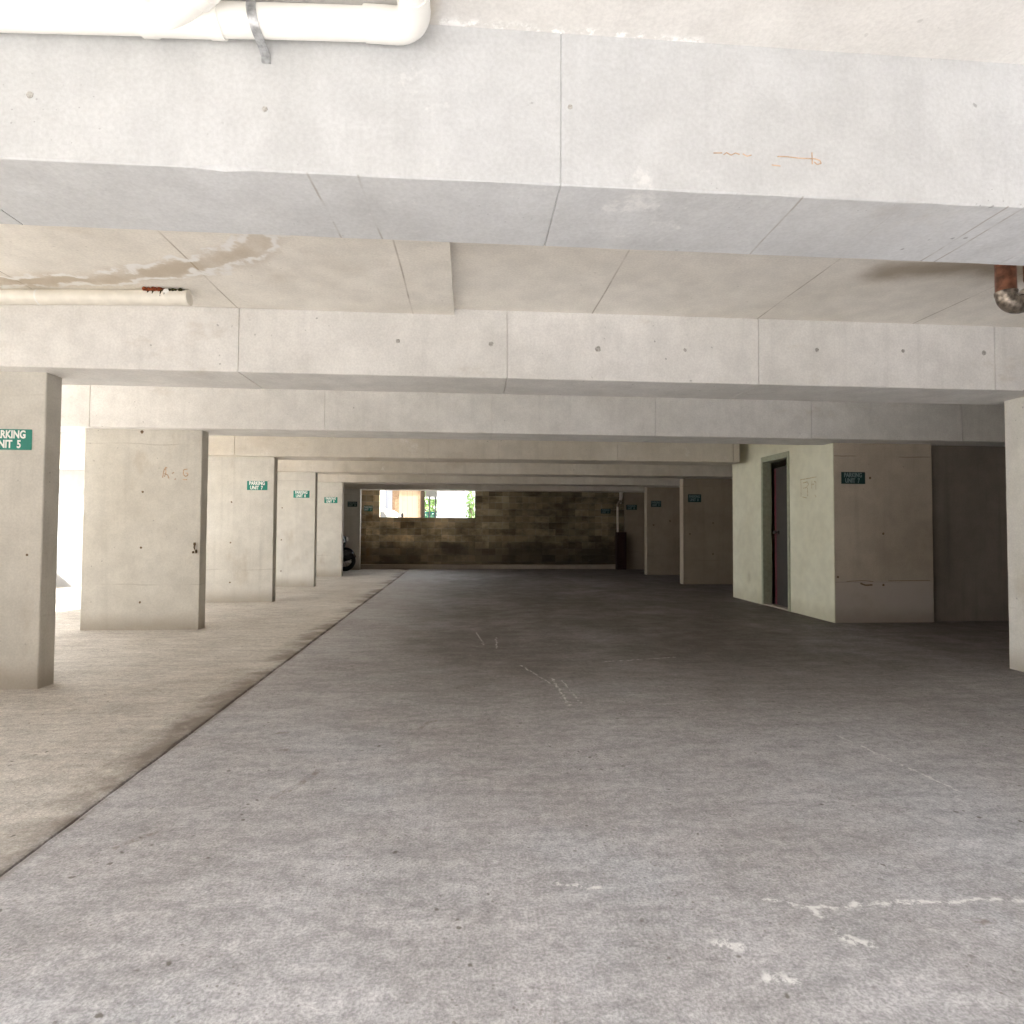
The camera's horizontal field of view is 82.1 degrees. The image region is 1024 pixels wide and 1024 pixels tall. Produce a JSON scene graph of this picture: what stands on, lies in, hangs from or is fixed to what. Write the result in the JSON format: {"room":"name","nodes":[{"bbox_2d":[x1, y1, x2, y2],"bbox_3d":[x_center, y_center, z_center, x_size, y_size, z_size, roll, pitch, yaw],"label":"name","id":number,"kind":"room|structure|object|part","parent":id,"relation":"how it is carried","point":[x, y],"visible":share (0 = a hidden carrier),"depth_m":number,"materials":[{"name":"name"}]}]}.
{"room":"parking garage","nodes":[
{"label":"parking garage","id":0,"kind":"room"},
{"bbox_2d":[56,470,83,586],"bbox_3d":[-8.222,0.321,11.521,2.500,2.267,0.200,0,-2,-4],"label":"wall","id":1,"kind":"structure","parent":0,"point":[71,482],"depth_m":11.40,"materials":[{"name":"white paint"}]},
{"bbox_2d":[361,490,623,563],"bbox_3d":[0.175,0.293,17.660,14.250,2.772,0.200,0,-2,-4],"label":"wall","id":2,"kind":"structure","parent":0,"point":[506,527],"depth_m":17.53,"materials":[{"name":"brown brick"}]},
{"bbox_2d":[364,505,372,510],"bbox_3d":[-4.218,-0.105,17.243,0.250,0.170,0.006,0,-2,-4],"label":"parking sign","id":3,"kind":"object","parent":2,"relation":"attached to","point":[366,508],"visible":1,"depth_m":17.24,"materials":[{"name":"green plastic"}]},
{"bbox_2d":[601,509,610,513],"bbox_3d":[2.832,-0.025,17.761,0.300,0.150,0.006,0,-2,-4],"label":"parking sign","id":4,"kind":"object","parent":2,"relation":"attached to","point":[603,511],"visible":1,"depth_m":17.76,"materials":[{"name":"green plastic"}]},
{"bbox_2d":[0,569,1023,1023],"bbox_3d":[-0.558,1.380,7.442,17.200,0.020,20.200,0,-2,-4],"label":"floor","id":5,"kind":"structure","parent":0,"point":[362,796],"depth_m":2.39,"materials":[{"name":"concrete"}]},
{"bbox_2d":[0,371,61,689],"bbox_3d":[-4.007,0.124,4.242,1.280,2.267,0.166,0,-2,-4],"label":"concrete pillar","id":6,"kind":"structure","parent":5,"relation":"on","point":[29,479],"depth_m":4.21,"materials":[{"name":"grey concrete"}]},
{"bbox_2d":[0,429,31,449],"bbox_3d":[-3.600,-0.519,4.205,0.310,0.148,0.006,0,-2,-4],"label":"parking sign","id":7,"kind":"object","parent":6,"relation":"attached to","point":[10,439],"visible":1,"depth_m":4.21,"materials":[{"name":"green plastic"}]},
{"bbox_2d":[80,428,208,629],"bbox_3d":[-4.190,0.197,6.717,1.280,2.267,0.182,0,-2,-4],"label":"concrete pillar","id":8,"kind":"structure","parent":5,"relation":"on","point":[144,537],"depth_m":6.64,"materials":[{"name":"concrete"}]},
{"bbox_2d":[205,456,277,602],"bbox_3d":[-4.375,0.271,9.219,1.280,2.267,0.166,0,-2,-4],"label":"concrete pillar","id":9,"kind":"structure","parent":5,"relation":"on","point":[241,522],"depth_m":9.15,"materials":[{"name":"grey concrete"}]},
{"bbox_2d":[247,481,267,489],"bbox_3d":[-3.980,-0.413,9.182,0.310,0.142,0.006,0,-2,-4],"label":"parking sign","id":10,"kind":"object","parent":9,"relation":"attached to","point":[251,485],"visible":1,"depth_m":9.18,"materials":[{"name":"green plastic"}]},
{"bbox_2d":[276,472,317,586],"bbox_3d":[-4.558,0.344,11.701,1.280,2.267,0.166,0,-2,-4],"label":"concrete pillar","id":11,"kind":"structure","parent":5,"relation":"on","point":[296,540],"depth_m":11.64,"materials":[{"name":"grey concrete"}]},
{"bbox_2d":[293,491,309,497],"bbox_3d":[-4.178,-0.353,11.664,0.310,0.142,0.006,0,-2,-4],"label":"parking sign","id":12,"kind":"object","parent":11,"relation":"attached to","point":[296,494],"visible":1,"depth_m":11.66,"materials":[{"name":"green plastic"}]},
{"bbox_2d":[316,482,343,576],"bbox_3d":[-4.743,0.418,14.205,1.280,2.267,0.166,0,-2,-4],"label":"concrete pillar","id":13,"kind":"structure","parent":5,"relation":"on","point":[330,516],"depth_m":14.15,"materials":[{"name":"grey concrete"}]},
{"bbox_2d":[324,497,337,502],"bbox_3d":[-4.365,-0.287,14.168,0.310,0.142,0.006,0,-2,-4],"label":"parking sign","id":14,"kind":"object","parent":13,"relation":"attached to","point":[326,499],"visible":1,"depth_m":14.17,"materials":[{"name":"green plastic"}]},
{"bbox_2d":[343,535,355,570],"bbox_3d":[-5.184,1.005,15.889,1.901,1.187,0.746,0,-2,-4],"label":"motorcycle","id":15,"kind":"object","parent":5,"relation":"on","point":[349,556],"visible":0.27,"depth_m":15.88,"materials":[{"name":"black rubber"}]},
{"bbox_2d":[343,489,361,569],"bbox_3d":[-4.917,0.488,16.558,1.280,2.267,0.165,0,-2,-4],"label":"concrete pillar","id":16,"kind":"structure","parent":5,"relation":"on","point":[352,515],"depth_m":16.51,"materials":[{"name":"grey concrete"}]},
{"bbox_2d":[347,501,356,506],"bbox_3d":[-4.487,-0.220,16.524,0.270,0.150,0.006,0,-2,-4],"label":"parking sign","id":17,"kind":"object","parent":16,"relation":"attached to","point":[350,503],"visible":1,"depth_m":16.52,"materials":[{"name":"green plastic"}]},
{"bbox_2d":[361,564,614,568],"bbox_3d":[0.214,1.611,17.348,14.000,0.120,0.350,0,-2,-4],"label":"kerb","id":18,"kind":"object","parent":5,"relation":"on","point":[363,566],"visible":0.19,"depth_m":17.14,"materials":[{"name":"concrete"}]},
{"bbox_2d":[615,532,626,569],"bbox_3d":[3.199,1.137,17.247,0.263,1.090,0.280,0,-2,-4],"label":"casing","id":19,"kind":"structure","parent":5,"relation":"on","point":[620,537],"depth_m":17.12,"materials":[{"name":"brown paint"}]},
{"bbox_2d":[617,492,622,531],"bbox_3d":[3.163,0.003,17.277,0.180,1.176,0.099,0,-2,-4],"label":"downpipe","id":20,"kind":"object","parent":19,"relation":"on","point":[620,493],"visible":1,"depth_m":17.25,"materials":[{"name":"paint"}]},
{"bbox_3d":[3.209,1.133,17.112,0.233,1.030,0.009,0,-2,-4],"label":"cabinet door","id":21,"kind":"part","parent":19,"relation":"part of","materials":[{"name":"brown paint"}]},
{"bbox_2d":[624,492,644,568],"bbox_3d":[3.980,0.558,17.432,1.310,2.267,0.100,0,-2,-4],"label":"concrete pillar","id":22,"kind":"structure","parent":5,"relation":"on","point":[633,519],"depth_m":17.36,"materials":[{"name":"grey concrete"}]},
{"bbox_2d":[626,505,636,509],"bbox_3d":[3.534,-0.139,17.365,0.320,0.150,0.006,0,-2,-4],"label":"parking sign","id":23,"kind":"object","parent":22,"relation":"attached to","point":[628,507],"visible":1,"depth_m":17.36,"materials":[{"name":"green plastic"}]},
{"bbox_2d":[644,487,679,574],"bbox_3d":[4.126,0.495,15.322,1.310,2.267,0.211,0,-2,-4],"label":"concrete pillar","id":24,"kind":"structure","parent":5,"relation":"on","point":[661,524],"depth_m":15.21,"materials":[{"name":"grey concrete"}]},
{"bbox_2d":[651,501,660,506],"bbox_3d":[3.729,-0.210,15.205,0.270,0.160,0.006,0,-2,-4],"label":"parking sign","id":25,"kind":"object","parent":24,"relation":"attached to","point":[653,503],"visible":1,"depth_m":15.20,"materials":[{"name":"green plastic"}]},
{"bbox_2d":[680,478,732,583],"bbox_3d":[4.316,0.419,12.750,1.310,2.267,0.211,0,-2,-4],"label":"concrete pillar","id":26,"kind":"structure","parent":5,"relation":"on","point":[706,526],"depth_m":12.64,"materials":[{"name":"grey concrete"}]},
{"bbox_2d":[688,494,700,501],"bbox_3d":[3.926,-0.296,12.634,0.290,0.170,0.006,0,-2,-4],"label":"parking sign","id":27,"kind":"object","parent":26,"relation":"attached to","point":[691,497],"visible":1,"depth_m":12.63,"materials":[{"name":"green plastic"}]},
{"bbox_2d":[824,443,933,622],"bbox_3d":[4.706,0.265,7.539,1.322,2.267,0.181,0,-2,-4],"label":"concrete pillar","id":28,"kind":"structure","parent":5,"relation":"on","point":[879,531],"depth_m":7.45,"materials":[{"name":"grey concrete"}]},
{"bbox_2d":[841,472,864,483],"bbox_3d":[4.318,-0.430,7.437,0.316,0.150,0.006,0,-2,-4],"label":"parking sign","id":29,"kind":"object","parent":28,"relation":"attached to","point":[846,477],"visible":1,"depth_m":7.44,"materials":[{"name":"green plastic"}]},
{"bbox_2d":[1004,397,1023,671],"bbox_3d":[4.864,0.189,4.944,1.310,2.267,0.200,0,-2,-4],"label":"concrete pillar","id":30,"kind":"structure","parent":5,"relation":"on","point":[1014,408],"depth_m":4.92,"materials":[{"name":"grey concrete"}]},
{"bbox_2d":[221,0,1023,326],"bbox_3d":[-0.625,-1.478,8.625,17.200,0.220,18.600,0,-2,-4],"label":"ceiling","id":31,"kind":"structure","parent":0,"point":[501,277],"depth_m":3.54,"materials":[{"name":"concrete"}]},
{"bbox_2d":[0,224,453,314],"bbox_3d":[-4.580,-1.533,3.005,8.485,0.044,2.025,0,-2,-4],"label":"ceiling panel","id":32,"kind":"object","parent":31,"relation":"attached to","point":[222,270],"visible":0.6,"depth_m":3.55,"materials":[{"name":"concrete"}]},
{"bbox_2d":[0,287,192,305],"bbox_3d":[-4.454,-1.374,3.724,4.646,0.235,0.105,0,-2,-4],"label":"pipe","id":33,"kind":"object","parent":32,"relation":"attached to","point":[158,296],"visible":1,"depth_m":3.82,"materials":[{"name":"white plastic"}]},
{"bbox_2d":[246,0,270,63],"bbox_3d":[-0.777,-1.491,1.794,0.047,0.160,0.109,0,-2,-4],"label":"strap","id":34,"kind":"object","parent":31,"relation":"attached to","point":[250,4],"visible":0.9,"depth_m":1.77,"materials":[{"name":"metal"}]},
{"bbox_2d":[0,0,430,45],"bbox_3d":[-1.897,-1.487,0.528,3.477,0.226,2.445,0,-2,-4],"label":"drain pipe","id":35,"kind":"object","parent":34,"relation":"hanging from","point":[406,22],"visible":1,"depth_m":1.75,"materials":[{"name":"white plastic"}]},
{"bbox_2d":[59,457,731,478],"bbox_3d":[-0.931,-1.014,12.043,17.100,0.505,0.514,0,-2,-4],"label":"concrete beam","id":36,"kind":"structure","parent":31,"relation":"attached to","point":[66,463],"depth_m":11.85,"materials":[{"name":"grey concrete"}]},
{"bbox_2d":[60,433,739,465],"bbox_3d":[-2.782,-1.102,9.411,13.020,0.505,0.514,0,-2,-4],"label":"concrete beam","id":37,"kind":"structure","parent":31,"relation":"attached to","point":[71,444],"depth_m":9.32,"materials":[{"name":"grey concrete"}]},
{"bbox_2d":[344,484,644,492],"bbox_3d":[-1.293,-0.870,16.941,17.100,0.505,0.514,0,-2,-4],"label":"concrete beam","id":38,"kind":"structure","parent":31,"relation":"attached to","point":[402,487],"depth_m":16.77,"materials":[{"name":"grey concrete"}]},
{"bbox_2d":[318,474,688,486],"bbox_3d":[-1.116,-0.940,14.546,17.100,0.505,0.514,0,-2,-4],"label":"concrete beam","id":39,"kind":"structure","parent":31,"relation":"attached to","point":[346,479],"depth_m":14.38,"materials":[{"name":"grey concrete"}]},
{"bbox_2d":[0,24,1023,265],"bbox_3d":[-0.195,-1.308,2.094,17.100,0.505,0.416,0,-2,-4],"label":"concrete beam","id":40,"kind":"structure","parent":31,"relation":"attached to","point":[456,134],"depth_m":1.94,"materials":[{"name":"white concrete"}]},
{"bbox_2d":[0,305,1023,404],"bbox_3d":[-0.379,-1.235,4.583,17.100,0.505,0.515,0,-2,-4],"label":"concrete beam","id":41,"kind":"structure","parent":31,"relation":"attached to","point":[465,351],"depth_m":4.40,"materials":[{"name":"grey concrete"}]},
{"bbox_2d":[61,385,1004,446],"bbox_3d":[-0.563,-1.161,7.066,17.100,0.505,0.514,0,-2,-4],"label":"concrete beam","id":42,"kind":"structure","parent":31,"relation":"attached to","point":[215,411],"depth_m":6.89,"materials":[{"name":"grey concrete"}]},
{"bbox_2d":[993,264,1023,313],"bbox_3d":[2.944,-1.320,3.366,0.358,0.374,0.112,0,-2,-4],"label":"pipe","id":43,"kind":"object","parent":31,"relation":"hanging from","point":[1007,298],"visible":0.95,"depth_m":3.32,"materials":[{"name":"brown metal"}]},
{"bbox_2d":[732,444,825,620],"bbox_3d":[5.895,0.064,9.060,3.910,2.772,2.662,0,-2,-4],"label":"wall","id":44,"kind":"structure","parent":0,"point":[807,515],"depth_m":8.35,"materials":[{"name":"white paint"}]},
{"bbox_2d":[761,451,790,611],"bbox_3d":[4.040,0.284,8.820,0.209,2.300,0.805,0,-2,-4],"label":"door","id":45,"kind":"structure","parent":44,"relation":"in","point":[781,474],"depth_m":9.00,"materials":[{"name":"grey paint"}]},
{"bbox_2d":[800,477,815,497],"bbox_3d":[4.018,-0.326,7.971,0.003,0.280,0.380,0,-2,-4],"label":"glue mark","id":46,"kind":"object","parent":44,"relation":"attached to","point":[811,477],"visible":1,"depth_m":7.99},
{"bbox_2d":[931,445,1008,620],"bbox_3d":[6.659,0.029,7.744,2.580,2.772,0.140,0,-2,-4],"label":"wall","id":47,"kind":"structure","parent":0,"point":[970,560],"depth_m":7.61,"materials":[{"name":"grey concrete"}]},
{"label":"outside","id":48,"kind":"structure","parent":0,"visible":0},
{"label":"ground","id":49,"kind":"structure","parent":48,"visible":0},
{"bbox_2d":[380,508,403,516],"bbox_3d":[-4.580,0.786,19.889,4.300,1.868,1.846,0,-2,-4],"label":"parked car","id":50,"kind":"object","parent":49,"relation":"on","point":[384,512],"visible":0.1,"depth_m":19.09,"materials":[{"name":"white paint"}]},
{"bbox_2d":[380,490,424,517],"bbox_3d":[-6.537,-0.017,24.747,6.000,3.750,3.300,0,-2,-4],"label":"shed","id":51,"kind":"object","parent":49,"relation":"on","point":[411,504],"visible":0.08,"depth_m":23.79,"materials":[{"name":"beige"}]},
{"bbox_3d":[-5.082,0.073,25.002,0.280,3.600,2.400,0,-2,-4],"label":"grey panel","id":52,"kind":"part","parent":51,"relation":"part of","materials":[{"name":"white"}]},
{"bbox_3d":[-4.802,0.074,25.003,0.280,3.600,2.440,0,-2,-4],"label":"brown panel","id":53,"kind":"part","parent":51,"relation":"part of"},
{"bbox_3d":[-3.856,0.079,25.027,0.090,3.600,2.530,0,-2,-4],"label":"corner post","id":54,"kind":"part","parent":51,"relation":"part of","materials":[{"name":"brown wood"}]},
{"bbox_2d":[425,497,436,517],"bbox_3d":[-4.281,0.075,30.800,3.041,3.959,3.113,0,-2,-4],"label":"leafy tree","id":55,"kind":"object","parent":49,"relation":"on","point":[432,501],"visible":0.18,"depth_m":30.15,"materials":[{"name":"green plant"}]},
{"bbox_2d":[425,491,436,517],"bbox_3d":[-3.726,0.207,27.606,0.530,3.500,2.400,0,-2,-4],"label":"carport roof","id":56,"kind":"structure","parent":49,"relation":"on","point":[429,494],"depth_m":26.45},
{"bbox_2d":[425,512,436,517],"bbox_3d":[-4.182,0.970,27.249,1.680,1.950,0.060,0,-2,-4],"label":"fence","id":57,"kind":"object","parent":49,"relation":"on","point":[432,514],"visible":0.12,"depth_m":27.31,"materials":[{"name":"metal"}]},
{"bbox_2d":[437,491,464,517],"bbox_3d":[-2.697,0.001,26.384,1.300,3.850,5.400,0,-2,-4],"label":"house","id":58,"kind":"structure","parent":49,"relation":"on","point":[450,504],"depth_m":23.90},
{"bbox_2d":[465,491,474,517],"bbox_3d":[-1.790,0.303,25.358,0.509,3.204,1.126,0,-2,-4],"label":"leafy bush","id":59,"kind":"object","parent":49,"relation":"on","point":[470,511],"visible":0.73,"depth_m":25.17,"materials":[{"name":"green plant"}]},
{"bbox_2d":[465,491,474,517],"bbox_3d":[1.173,-0.037,30.333,7.200,4.200,0.300,0,-2,-4],"label":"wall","id":60,"kind":"structure","parent":49,"relation":"on","point":[466,494],"depth_m":29.95,"materials":[{"name":"white"}]}
]}

